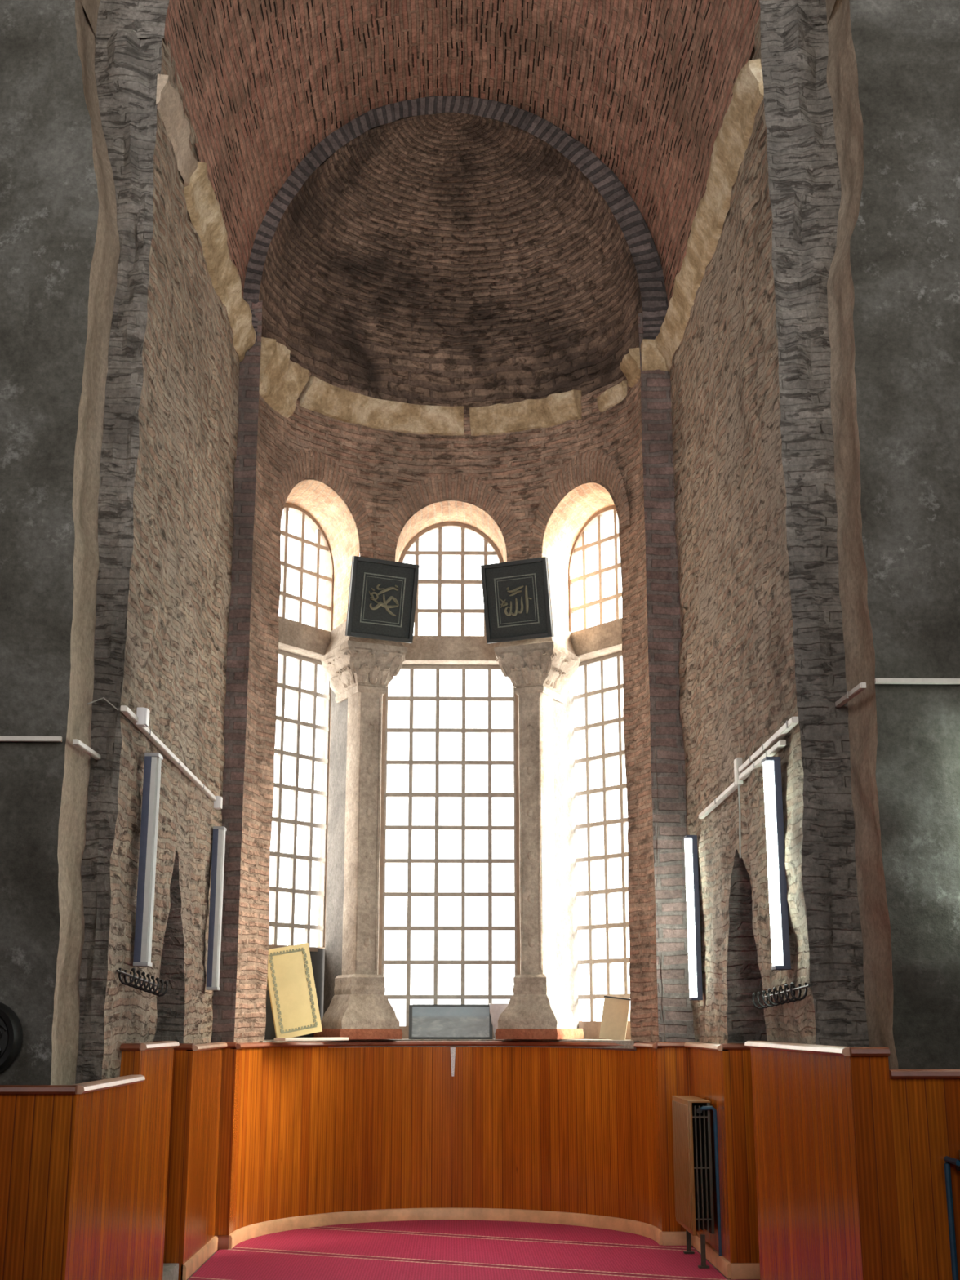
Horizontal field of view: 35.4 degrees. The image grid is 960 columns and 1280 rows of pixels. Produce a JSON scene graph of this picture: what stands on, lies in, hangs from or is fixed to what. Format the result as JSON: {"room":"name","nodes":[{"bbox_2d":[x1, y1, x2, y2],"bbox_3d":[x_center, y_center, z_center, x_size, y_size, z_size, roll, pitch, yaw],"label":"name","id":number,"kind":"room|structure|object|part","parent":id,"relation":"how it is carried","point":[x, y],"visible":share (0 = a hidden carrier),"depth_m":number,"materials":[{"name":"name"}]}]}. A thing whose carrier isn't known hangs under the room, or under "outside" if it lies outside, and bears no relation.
{"room":"mosque","nodes":[
{"label":"mosque","id":0,"kind":"room"},
{"bbox_2d":[0,0,262,1084],"bbox_3d":[-4.084,0.251,9.743,4.570,7.502,4.184,0,-14,-1],"label":"wall","id":1,"kind":"structure","parent":0,"point":[129,407],"depth_m":8.47,"materials":[{"name":"grey paint"}]},
{"bbox_2d":[0,1002,22,1072],"bbox_3d":[-2.366,1.892,7.139,0.360,0.360,0.108,0,-14,-1],"label":"carved medallion","id":2,"kind":"object","parent":1,"relation":"attached to","point":[11,1028],"visible":1,"depth_m":7.12,"materials":[{"name":"black metal"}]},
{"bbox_2d":[0,736,62,742],"bbox_3d":[-4.117,0.489,7.524,4.030,0.026,0.029,0,-14,-1],"label":"cable trunking","id":3,"kind":"object","parent":1,"relation":"attached to","point":[2,739],"visible":1,"depth_m":7.54,"materials":[{"name":"white plastic"}]},
{"bbox_2d":[120,1043,140,1076],"bbox_3d":[-1.911,2.922,8.038,0.120,1.484,0.095,0,-14,-1],"label":"trim","id":4,"kind":"structure","parent":1,"relation":"attached to","point":[131,1052],"depth_m":8.18,"materials":[{"name":"brown wood"}]},
{"bbox_3d":[-1.911,2.219,8.206,0.120,0.038,0.075,0,-14,-1],"label":"cap rail","id":5,"kind":"part","parent":4,"relation":"part of","materials":[{"name":"brown wood"}]},
{"bbox_2d":[163,1043,194,1279],"bbox_3d":[-2.281,3.353,9.687,0.800,1.459,0.095,0,-14,-1],"label":"trim","id":6,"kind":"structure","parent":1,"relation":"attached to","point":[175,1221],"depth_m":9.69,"materials":[{"name":"brown wood"}]},
{"bbox_3d":[-2.281,2.662,9.852,0.800,0.038,0.075,0,-14,-1],"label":"cap rail","id":7,"kind":"part","parent":6,"relation":"part of","materials":[{"name":"brown wood"}]},
{"bbox_2d":[215,1042,236,1250],"bbox_3d":[-1.858,3.694,11.011,0.095,1.449,0.095,0,-14,-1],"label":"trim","id":8,"kind":"structure","parent":1,"relation":"attached to","point":[223,1211],"depth_m":11.01,"materials":[{"name":"brown wood"}]},
{"bbox_3d":[-1.858,3.008,11.175,0.095,0.038,0.075,0,-14,-1],"label":"cap rail","id":9,"kind":"part","parent":8,"relation":"part of","materials":[{"name":"brown wood"}]},
{"bbox_2d":[231,375,665,1043],"bbox_3d":[-0.255,1.211,12.818,3.600,7.150,2.150,0,-14,-1],"label":"wall","id":10,"kind":"structure","parent":0,"point":[370,491],"depth_m":13.39,"materials":[{"name":"brick"}]},
{"bbox_2d":[299,376,464,435],"bbox_3d":[-0.902,-2.120,13.877,1.657,0.278,0.359,7,-16,-26],"label":"trim","id":11,"kind":"structure","parent":10,"relation":"attached to","point":[317,395],"depth_m":13.94,"materials":[{"name":"stone"}]},
{"bbox_2d":[228,1040,662,1241],"bbox_3d":[-0.250,3.910,11.842,3.270,1.439,1.685,0,-14,-1],"label":"wood paneling","id":12,"kind":"structure","parent":10,"relation":"attached to","point":[318,1128],"depth_m":12.33,"materials":[{"name":"brown wood"}]},
{"bbox_2d":[274,1037,348,1040],"bbox_3d":[-1.352,3.207,12.091,0.620,0.024,0.160,12,-19,-40],"label":"marble slab","id":13,"kind":"object","parent":12,"relation":"on","point":[275,1038],"visible":1,"depth_m":11.99,"materials":[{"name":"white stone"}]},
{"bbox_3d":[-0.250,3.228,12.005,3.230,0.038,1.665,0,-14,-1],"label":"cap rail","id":14,"kind":"part","parent":12,"relation":"part of","materials":[{"name":"brown wood"}]},
{"bbox_2d":[377,521,519,1039],"bbox_3d":[-0.274,1.177,13.884,1.420,4.840,0.300,0,-14,-1],"label":"window","id":15,"kind":"structure","parent":10,"relation":"in","point":[462,652],"depth_m":13.92,"materials":[{"name":"metal"}]},
{"bbox_2d":[259,1039,639,1050],"bbox_3d":[-0.262,3.556,12.605,3.840,0.400,1.649,0,-14,-1],"label":"trim","id":16,"kind":"structure","parent":10,"relation":"attached to","point":[628,1043],"depth_m":12.59,"materials":[{"name":"wood"}]},
{"bbox_2d":[266,942,322,1037],"bbox_3d":[-1.524,2.856,12.239,0.518,0.777,0.075,8,-16,-30],"label":"board","id":17,"kind":"object","parent":16,"relation":"on","point":[291,980],"visible":0.97,"depth_m":12.23,"materials":[{"name":"beige paper"}]},
{"bbox_2d":[313,621,407,1039],"bbox_3d":[-1.091,1.651,13.309,0.626,3.640,0.938,7,-16,-25],"label":"stone pillar","id":18,"kind":"structure","parent":16,"relation":"on","point":[359,670],"depth_m":13.16,"materials":[{"name":"stone"}]},
{"bbox_3d":[-0.960,1.651,13.027,0.188,2.360,0.012,7,-16,-25],"label":"edge moulding","id":19,"kind":"part","parent":18,"relation":"part of","materials":[{"name":"stone"}]},
{"bbox_2d":[345,555,419,643],"bbox_3d":[-0.858,-0.352,13.249,0.620,0.695,0.183,7,-16,-25],"label":"calligraphy","id":20,"kind":"object","parent":18,"relation":"attached to","point":[382,602],"visible":1,"depth_m":13.24,"materials":[{"name":"wood"}]},
{"bbox_2d":[408,1004,493,1039],"bbox_3d":[-0.254,3.322,13.092,0.728,0.294,0.058,0,-14,-1],"label":"box","id":21,"kind":"object","parent":16,"relation":"on","point":[426,1021],"visible":0.91,"depth_m":13.09,"materials":[{"name":"grey"}]},
{"bbox_2d":[488,1003,508,1039],"bbox_3d":[0.180,3.305,13.041,0.202,0.300,0.122,0,-14,-1],"label":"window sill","id":22,"kind":"structure","parent":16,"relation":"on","point":[495,1009],"depth_m":13.02,"materials":[{"name":"white stone"}]},
{"bbox_2d":[493,620,583,1039],"bbox_3d":[0.559,1.658,13.337,0.626,3.640,0.938,-6,-15,23],"label":"stone pillar","id":23,"kind":"structure","parent":16,"relation":"on","point":[543,1004],"depth_m":13.20,"materials":[{"name":"stone"}]},
{"bbox_2d":[480,556,553,643],"bbox_3d":[0.326,-0.347,13.269,0.620,0.695,0.183,-6,-16,23],"label":"calligraphy","id":24,"kind":"object","parent":23,"relation":"attached to","point":[517,598],"visible":1,"depth_m":13.26,"materials":[{"name":"wood"}]},
{"bbox_3d":[0.438,1.657,13.051,0.188,2.360,0.012,-6,-15,23],"label":"edge moulding","id":25,"kind":"part","parent":23,"relation":"part of","materials":[{"name":"stone"}]},
{"bbox_2d":[599,995,630,1039],"bbox_3d":[1.126,3.155,12.547,0.262,0.370,0.061,-5,-15,18],"label":"card","id":26,"kind":"object","parent":16,"relation":"on","point":[615,1010],"visible":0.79,"depth_m":12.54,"materials":[{"name":"beige cardboard"}]},
{"bbox_2d":[450,1047,455,1076],"bbox_3d":[-0.229,3.569,12.728,0.044,0.235,0.004,0,-14,-1],"label":"tape strip","id":27,"kind":"object","parent":10,"relation":"attached to","point":[452,1049],"visible":1,"depth_m":12.73,"materials":[{"name":"white paper"}]},
{"bbox_2d":[216,1207,692,1249],"bbox_3d":[-0.180,4.541,11.647,3.480,0.095,1.657,0,-14,-1],"label":"baseboard","id":28,"kind":"structure","parent":10,"relation":"attached to","point":[264,1228],"depth_m":12.09,"materials":[{"name":"brown wood"}]},
{"bbox_2d":[469,389,582,435],"bbox_3d":[0.412,-2.099,13.970,1.127,0.293,0.196,-6,-15,22],"label":"trim","id":29,"kind":"structure","parent":10,"relation":"attached to","point":[555,409],"depth_m":13.97,"materials":[{"name":"stone"}]},
{"bbox_2d":[640,338,667,371],"bbox_3d":[1.497,-2.407,12.748,0.250,0.270,0.169,0,-14,-1],"label":"trim","id":30,"kind":"structure","parent":10,"relation":"attached to","point":[652,359],"depth_m":12.74,"materials":[{"name":"stone"}]},
{"bbox_2d":[656,1041,693,1246],"bbox_3d":[1.454,3.743,11.204,0.235,1.449,0.095,0,-14,-1],"label":"trim","id":31,"kind":"structure","parent":10,"relation":"attached to","point":[673,1062],"depth_m":11.26,"materials":[{"name":"brown wood"}]},
{"bbox_3d":[1.454,3.057,11.368,0.235,0.038,0.075,0,-14,-1],"label":"cap rail","id":32,"kind":"part","parent":31,"relation":"part of","materials":[{"name":"brown wood"}]},
{"bbox_2d":[258,112,643,414],"bbox_3d":[-0.257,-3.361,13.742,3.285,2.274,1.694,0,-14,-1],"label":"ceiling","id":33,"kind":"structure","parent":0,"point":[446,259],"depth_m":13.99,"materials":[{"name":"brick"}]},
{"bbox_2d":[243,95,668,344],"bbox_3d":[-0.208,-3.641,13.014,3.664,2.456,0.031,1,-14,-3],"label":"arch","id":34,"kind":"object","parent":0,"point":[637,236],"depth_m":13.13,"materials":[{"name":"brick"}]},
{"bbox_2d":[186,1245,728,1279],"bbox_3d":[-0.064,2.484,3.084,12.400,0.100,21.200,0,-14,-1],"label":"floor","id":35,"kind":"structure","parent":0,"point":[234,1246],"depth_m":10.11,"materials":[{"name":"stone"}]},
{"bbox_2d":[0,1084,77,1279],"bbox_3d":[-4.026,2.652,6.634,4.400,1.319,0.095,0,-14,-1],"label":"wood paneling","id":36,"kind":"structure","parent":35,"relation":"on","point":[37,1122],"depth_m":6.72,"materials":[{"name":"brown wood"}]},
{"bbox_3d":[-4.026,2.028,6.782,4.400,0.038,0.075,0,-14,-1],"label":"cap rail","id":37,"kind":"part","parent":36,"relation":"part of","materials":[{"name":"brown wood"}]},
{"bbox_2d":[162,1262,178,1279],"bbox_3d":[-2.255,3.913,9.171,0.720,0.120,0.660,0,-14,-1],"label":"baseboard","id":38,"kind":"structure","parent":35,"relation":"on","point":[171,1270],"depth_m":9.31,"materials":[{"name":"grey stone"}]},
{"bbox_2d":[187,1220,759,1279],"bbox_3d":[-0.057,2.331,2.710,12.000,0.011,20.001,0,-14,-1],"label":"carpet","id":39,"kind":"object","parent":35,"relation":"on","point":[406,1250],"visible":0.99,"depth_m":10.47,"materials":[{"name":"carpet"}]},
{"bbox_2d":[671,1095,721,1268],"bbox_3d":[1.496,3.728,10.415,0.197,1.063,0.833,0,-14,-1],"label":"radiator","id":40,"kind":"object","parent":39,"relation":"on","point":[691,1124],"visible":1,"depth_m":10.15,"materials":[{"name":"black metal"}]},
{"bbox_3d":[1.413,3.635,10.464,0.032,0.855,0.780,0,-14,-1],"label":"panel","id":41,"kind":"part","parent":40,"relation":"part of","materials":[{"name":"brown wood"}]},
{"bbox_2d":[671,1095,710,1102],"bbox_3d":[1.480,3.225,10.570,0.150,0.012,0.780,0,-14,-1],"label":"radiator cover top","id":42,"kind":"object","parent":40,"relation":"attached to","point":[676,1099],"depth_m":10.54,"materials":[{"name":"brown wood"}]},
{"bbox_3d":[1.543,3.635,10.467,0.020,0.835,0.760,0,-14,-1],"label":"panel","id":43,"kind":"part","parent":40,"relation":"part of","materials":[{"name":"black metal"}]},
{"bbox_2d":[943,1149,959,1279],"bbox_3d":[2.493,2.706,6.354,0.953,1.048,0.197,0,-14,-1],"label":"radiator","id":44,"kind":"object","parent":39,"relation":"on","point":[948,1160],"visible":1,"depth_m":6.46,"materials":[{"name":"black metal"}]},
{"bbox_2d":[849,1047,902,1279],"bbox_3d":[1.718,2.526,6.482,0.170,1.489,0.095,0,-14,-1],"label":"trim","id":45,"kind":"structure","parent":35,"relation":"on","point":[880,1240],"depth_m":6.53,"materials":[{"name":"brown wood"}]},
{"bbox_3d":[1.718,1.820,6.651,0.170,0.038,0.075,0,-14,-1],"label":"cap rail","id":46,"kind":"part","parent":45,"relation":"part of","materials":[{"name":"brown wood"}]},
{"bbox_2d":[80,0,835,306],"bbox_3d":[-0.120,-6.490,11.558,12.504,6.602,4.738,0,-14,-1],"label":"ceiling","id":47,"kind":"structure","parent":0,"point":[646,86],"depth_m":11.96,"materials":[{"name":"brown brick"}]},
{"bbox_2d":[83,0,836,264],"bbox_3d":[-0.188,-0.927,11.199,5.500,10.700,6.460,0,-14,-1],"label":"wall","id":48,"kind":"structure","parent":0,"point":[836,0],"depth_m":15.30,"materials":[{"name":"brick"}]},
{"bbox_2d":[72,738,100,759],"bbox_3d":[-2.048,0.572,7.845,0.029,0.031,0.500,0,-14,-1],"label":"cable trunking","id":49,"kind":"object","parent":48,"relation":"attached to","point":[76,742],"visible":1,"depth_m":7.79,"materials":[{"name":"white plastic"}]},
{"bbox_2d":[65,1075,145,1279],"bbox_3d":[-1.851,2.829,7.333,0.095,1.319,1.390,0,-14,-1],"label":"trim","id":50,"kind":"structure","parent":48,"relation":"attached to","point":[101,1192],"depth_m":7.32,"materials":[{"name":"brown wood"}]},
{"bbox_3d":[-1.841,2.208,7.491,0.075,0.038,1.390,0,-14,-1],"label":"cap rail","id":51,"kind":"part","parent":50,"relation":"part of","materials":[{"name":"brown wood"}]},
{"bbox_2d":[115,967,168,996],"bbox_3d":[-1.901,1.937,8.502,0.082,0.138,1.101,0,-14,-1],"label":"coat hook rack","id":52,"kind":"object","parent":48,"relation":"attached to","point":[134,976],"visible":1,"depth_m":8.45,"materials":[{"name":"black metal"}]},
{"bbox_3d":[-1.935,1.914,8.508,0.014,0.062,1.101,0,-14,-1],"label":"rail","id":53,"kind":"part","parent":52,"relation":"part of","materials":[{"name":"black metal"}]},
{"bbox_2d":[133,752,163,966],"bbox_3d":[-1.892,1.247,8.585,0.083,1.202,0.134,0,-14,-1],"label":"lamp","id":54,"kind":"object","parent":48,"relation":"attached to","point":[153,761],"visible":1,"depth_m":8.53,"materials":[{"name":"plastic"}]},
{"bbox_2d":[140,756,161,962],"bbox_3d":[-1.872,1.247,8.585,0.042,1.160,0.116,0,-14,-1],"label":"diffuser","id":55,"kind":"object","parent":54,"relation":"attached to","point":[153,764],"depth_m":8.55,"materials":[{"name":"plastic"}]},
{"bbox_2d":[128,1040,179,1279],"bbox_3d":[-1.872,3.044,8.517,0.095,1.484,1.010,0,-14,-1],"label":"trim","id":56,"kind":"structure","parent":48,"relation":"attached to","point":[156,1060],"depth_m":8.51,"materials":[{"name":"brown wood"}]},
{"bbox_3d":[-1.862,2.343,8.694,0.075,0.038,1.010,0,-14,-1],"label":"cap rail","id":57,"kind":"part","parent":56,"relation":"part of","materials":[{"name":"brown wood"}]},
{"bbox_2d":[120,705,216,802],"bbox_3d":[-1.947,0.783,9.671,0.038,0.065,3.240,0,-14,-1],"label":"cable trunking","id":58,"kind":"object","parent":48,"relation":"attached to","point":[125,709],"visible":1,"depth_m":9.32,"materials":[{"name":"white plastic"}]},
{"bbox_2d":[86,697,118,710],"bbox_3d":[-2.046,0.331,8.061,0.075,0.087,0.260,-6,-16,24],"label":"cord","id":59,"kind":"object","parent":58,"relation":"hanging from","point":[104,698],"visible":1,"depth_m":8.15,"materials":[{"name":"grey plastic"}]},
{"bbox_2d":[136,706,149,727],"bbox_3d":[-1.893,0.434,8.450,0.058,0.100,0.085,0,-14,-1],"label":"junction box","id":60,"kind":"object","parent":58,"relation":"attached to","point":[142,713],"visible":1,"depth_m":8.41,"materials":[{"name":"white plastic"}]},
{"bbox_3d":[-1.871,0.434,8.450,0.014,0.094,0.080,0,-14,-1],"label":"lid","id":61,"kind":"part","parent":60,"relation":"part of","materials":[{"name":"white plastic"}]},
{"bbox_2d":[213,795,222,808],"bbox_3d":[-1.952,1.212,11.213,0.053,0.090,0.090,0,-14,-1],"label":"junction box","id":62,"kind":"object","parent":58,"relation":"attached to","point":[218,803],"visible":1,"depth_m":11.17,"materials":[{"name":"white plastic"}]},
{"bbox_3d":[-1.932,1.212,11.213,0.014,0.085,0.085,0,-14,-1],"label":"lid","id":63,"kind":"part","parent":62,"relation":"part of","materials":[{"name":"white plastic"}]},
{"bbox_2d":[155,73,197,186],"bbox_3d":[-1.923,-3.233,9.580,0.113,0.238,0.950,0,-14,-1],"label":"trim","id":64,"kind":"structure","parent":48,"relation":"attached to","point":[170,107],"depth_m":9.46,"materials":[{"name":"beige stone"}]},
{"bbox_2d":[181,1235,217,1279],"bbox_3d":[-1.887,4.168,10.176,0.032,0.095,1.360,0,-14,-1],"label":"baseboard","id":65,"kind":"structure","parent":48,"relation":"attached to","point":[189,1267],"depth_m":10.04,"materials":[{"name":"brown wood"}]},
{"bbox_2d":[182,1042,226,1264],"bbox_3d":[-1.906,3.524,10.339,0.095,1.449,1.360,0,-14,-1],"label":"trim","id":66,"kind":"structure","parent":48,"relation":"attached to","point":[202,1188],"depth_m":10.28,"materials":[{"name":"brown wood"}]},
{"bbox_3d":[-1.896,2.840,10.513,0.075,0.038,1.360,0,-14,-1],"label":"cap rail","id":67,"kind":"part","parent":66,"relation":"part of","materials":[{"name":"brown wood"}]},
{"bbox_2d":[205,826,226,990],"bbox_3d":[-1.938,1.968,11.063,0.083,1.182,0.134,0,-14,-1],"label":"lamp","id":68,"kind":"object","parent":48,"relation":"attached to","point":[219,832],"visible":1,"depth_m":11.01,"materials":[{"name":"plastic"}]},
{"bbox_2d":[211,829,225,986],"bbox_3d":[-1.918,1.968,11.063,0.042,1.140,0.116,0,-14,-1],"label":"diffuser","id":69,"kind":"object","parent":68,"relation":"attached to","point":[219,835],"depth_m":11.03,"materials":[{"name":"plastic"}]},
{"bbox_2d":[183,161,256,362],"bbox_3d":[-1.923,-2.760,11.307,0.171,0.288,2.630,0,-14,-1],"label":"trim","id":70,"kind":"structure","parent":48,"relation":"attached to","point":[204,211],"depth_m":10.97,"materials":[{"name":"stone"}]},
{"bbox_2d":[258,337,309,417],"bbox_3d":[-1.726,-2.262,12.957,0.251,0.486,0.734,-5,-15,18],"label":"trim","id":71,"kind":"structure","parent":48,"relation":"attached to","point":[282,380],"depth_m":12.93,"materials":[{"name":"stone"}]},
{"bbox_2d":[268,502,333,948],"bbox_3d":[-1.675,1.068,13.454,0.300,4.840,1.240,-10,-17,35],"label":"window","id":72,"kind":"structure","parent":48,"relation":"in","point":[298,641],"depth_m":13.68,"materials":[{"name":"metal"}]},
{"bbox_2d":[568,505,631,1039],"bbox_3d":[1.157,1.076,13.484,0.300,4.840,1.300,11,-18,-37],"label":"window","id":73,"kind":"structure","parent":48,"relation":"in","point":[602,642],"depth_m":13.62,"materials":[{"name":"glass"}]},
{"bbox_2d":[597,380,626,412],"bbox_3d":[1.174,-2.173,13.410,0.083,0.169,0.399,10,-18,-36],"label":"trim","id":74,"kind":"structure","parent":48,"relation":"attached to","point":[614,395],"depth_m":13.39,"materials":[{"name":"stone"}]},
{"bbox_2d":[638,0,959,1069],"bbox_3d":[2.751,0.041,8.915,6.474,7.502,2.980,-14,-20,43],"label":"wall","id":75,"kind":"structure","parent":0,"point":[801,436],"depth_m":8.37,"materials":[{"name":"grey paint"}]},
{"bbox_2d":[619,347,640,387],"bbox_3d":[1.319,-2.352,12.995,0.150,0.245,0.350,2,-14,-8],"label":"trim","id":76,"kind":"structure","parent":75,"relation":"attached to","point":[630,363],"depth_m":12.96,"materials":[{"name":"stone"}]},
{"bbox_2d":[683,835,702,999],"bbox_3d":[1.570,2.042,11.088,0.083,1.192,0.134,0,-14,-1],"label":"lamp","id":77,"kind":"object","parent":75,"relation":"attached to","point":[691,841],"visible":1,"depth_m":11.04,"materials":[{"name":"white plastic"}]},
{"bbox_2d":[684,838,697,997],"bbox_3d":[1.550,2.042,11.088,0.042,1.150,0.116,0,-14,-1],"label":"diffuser","id":78,"kind":"object","parent":77,"relation":"attached to","point":[691,844],"depth_m":11.06,"materials":[{"name":"white plastic"}]},
{"bbox_2d":[684,1041,731,1279],"bbox_3d":[1.597,3.557,10.472,0.095,1.449,1.490,0,-14,-1],"label":"wood paneling","id":79,"kind":"structure","parent":75,"relation":"attached to","point":[705,1060],"depth_m":10.17,"materials":[{"name":"brown wood"}]},
{"bbox_3d":[1.587,2.873,10.645,0.075,0.038,1.490,0,-14,-1],"label":"cap rail","id":80,"kind":"part","parent":79,"relation":"part of","materials":[{"name":"brown wood"}]},
{"bbox_2d":[654,58,764,372],"bbox_3d":[1.595,-2.880,10.886,0.178,0.288,3.930,0,-14,-1],"label":"trim","id":81,"kind":"structure","parent":75,"relation":"attached to","point":[731,144],"depth_m":10.30,"materials":[{"name":"stone"}]},
{"bbox_2d":[691,1233,731,1278],"bbox_3d":[1.579,4.202,10.308,0.032,0.095,1.490,0,-14,-1],"label":"baseboard","id":82,"kind":"structure","parent":75,"relation":"attached to","point":[723,1265],"depth_m":10.05,"materials":[{"name":"brown wood"}]},
{"bbox_2d":[698,782,737,818],"bbox_3d":[1.626,1.104,10.300,0.038,0.052,1.450,0,-14,-1],"label":"cable trunking","id":83,"kind":"object","parent":75,"relation":"attached to","point":[732,787],"visible":0.85,"depth_m":10.23,"materials":[{"name":"white plastic"}]},
{"bbox_2d":[733,757,742,786],"bbox_3d":[1.639,0.836,9.548,0.039,0.170,0.090,0,-14,-1],"label":"cable trunking","id":84,"kind":"object","parent":75,"relation":"attached to","point":[738,761],"visible":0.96,"depth_m":9.52,"materials":[{"name":"white plastic"}]},
{"bbox_2d":[737,784,741,857],"bbox_3d":[1.636,1.143,9.490,0.017,0.453,0.111,-1,-14,4],"label":"hanging cord","id":85,"kind":"object","parent":84,"relation":"hanging from","point":[739,792],"visible":1,"depth_m":9.46,"materials":[{"name":"grey plastic"}]},
{"bbox_2d":[720,1043,759,1279],"bbox_3d":[1.958,3.374,9.769,0.720,1.459,0.095,0,-14,-1],"label":"wood paneling","id":86,"kind":"structure","parent":75,"relation":"attached to","point":[736,1058],"depth_m":9.76,"materials":[{"name":"brown wood"}]},
{"bbox_3d":[1.958,2.683,9.934,0.720,0.038,0.075,0,-14,-1],"label":"cap rail","id":87,"kind":"part","parent":86,"relation":"part of","materials":[{"name":"brown wood"}]},
{"bbox_2d":[730,1262,759,1279],"bbox_3d":[1.958,4.019,9.587,0.720,0.095,0.032,0,-14,-1],"label":"baseboard","id":88,"kind":"structure","parent":75,"relation":"attached to","point":[738,1270],"depth_m":9.57,"materials":[{"name":"brown wood"}]},
{"bbox_2d":[738,739,786,780],"bbox_3d":[1.652,0.714,8.862,0.038,0.036,1.230,0,-14,-1],"label":"cable trunking","id":89,"kind":"object","parent":75,"relation":"attached to","point":[780,744],"visible":0.94,"depth_m":8.74,"materials":[{"name":"white plastic"}]},
{"bbox_2d":[738,716,798,773],"bbox_3d":[1.655,0.621,8.720,0.038,0.056,1.550,0,-14,-1],"label":"cable trunking","id":90,"kind":"object","parent":75,"relation":"attached to","point":[793,722],"visible":0.94,"depth_m":8.52,"materials":[{"name":"white plastic"}]},
{"bbox_2d":[760,756,791,970],"bbox_3d":[1.622,1.220,8.253,0.083,1.152,0.134,0,-14,-1],"label":"lamp","id":91,"kind":"object","parent":75,"relation":"attached to","point":[779,917],"visible":1,"depth_m":8.20,"materials":[{"name":"white plastic"}]},
{"bbox_2d":[763,760,782,965],"bbox_3d":[1.602,1.220,8.253,0.042,1.110,0.116,0,-14,-1],"label":"diffuser","id":92,"kind":"object","parent":91,"relation":"attached to","point":[773,813],"depth_m":8.22,"materials":[{"name":"white plastic"}]},
{"bbox_2d":[752,982,810,1008],"bbox_3d":[1.627,1.937,8.180,0.082,0.129,1.150,0,-14,-1],"label":"coat hook rack","id":93,"kind":"object","parent":75,"relation":"attached to","point":[806,986],"visible":1,"depth_m":8.12,"materials":[{"name":"black metal"}]},
{"bbox_3d":[1.661,1.915,8.186,0.014,0.052,1.150,0,-14,-1],"label":"rail","id":94,"kind":"part","parent":93,"relation":"part of","materials":[{"name":"black metal"}]},
{"bbox_2d":[744,1040,862,1279],"bbox_3d":[1.625,2.803,7.579,0.095,1.489,2.290,0,-14,-1],"label":"wood paneling","id":95,"kind":"structure","parent":75,"relation":"attached to","point":[807,1202],"depth_m":7.46,"materials":[{"name":"brown wood"}]},
{"bbox_3d":[1.615,2.100,7.757,0.075,0.038,2.290,0,-14,-1],"label":"cap rail","id":96,"kind":"part","parent":95,"relation":"part of","materials":[{"name":"brown wood"}]},
{"bbox_2d":[835,682,866,706],"bbox_3d":[1.919,0.286,7.804,0.033,0.034,0.480,1,-14,-2],"label":"cable trunking","id":97,"kind":"object","parent":75,"relation":"attached to","point":[861,686],"visible":1,"depth_m":7.77,"materials":[{"name":"white plastic"}]},
{"bbox_2d":[874,678,959,684],"bbox_3d":[3.920,0.213,7.535,3.900,0.026,0.029,0,-14,-1],"label":"cable trunking","id":98,"kind":"object","parent":75,"relation":"attached to","point":[877,681],"visible":1,"depth_m":7.49,"materials":[{"name":"white plastic"}]},
{"bbox_2d":[888,1069,959,1279],"bbox_3d":[3.890,2.581,6.508,4.175,1.394,0.095,0,-14,-1],"label":"wood paneling","id":99,"kind":"structure","parent":75,"relation":"attached to","point":[926,1103],"depth_m":6.54,"materials":[{"name":"brown wood"}]},
{"bbox_3d":[3.890,1.921,6.665,4.175,0.038,0.075,0,-14,-1],"label":"cap rail","id":100,"kind":"part","parent":99,"relation":"part of","materials":[{"name":"brown wood"}]}
]}

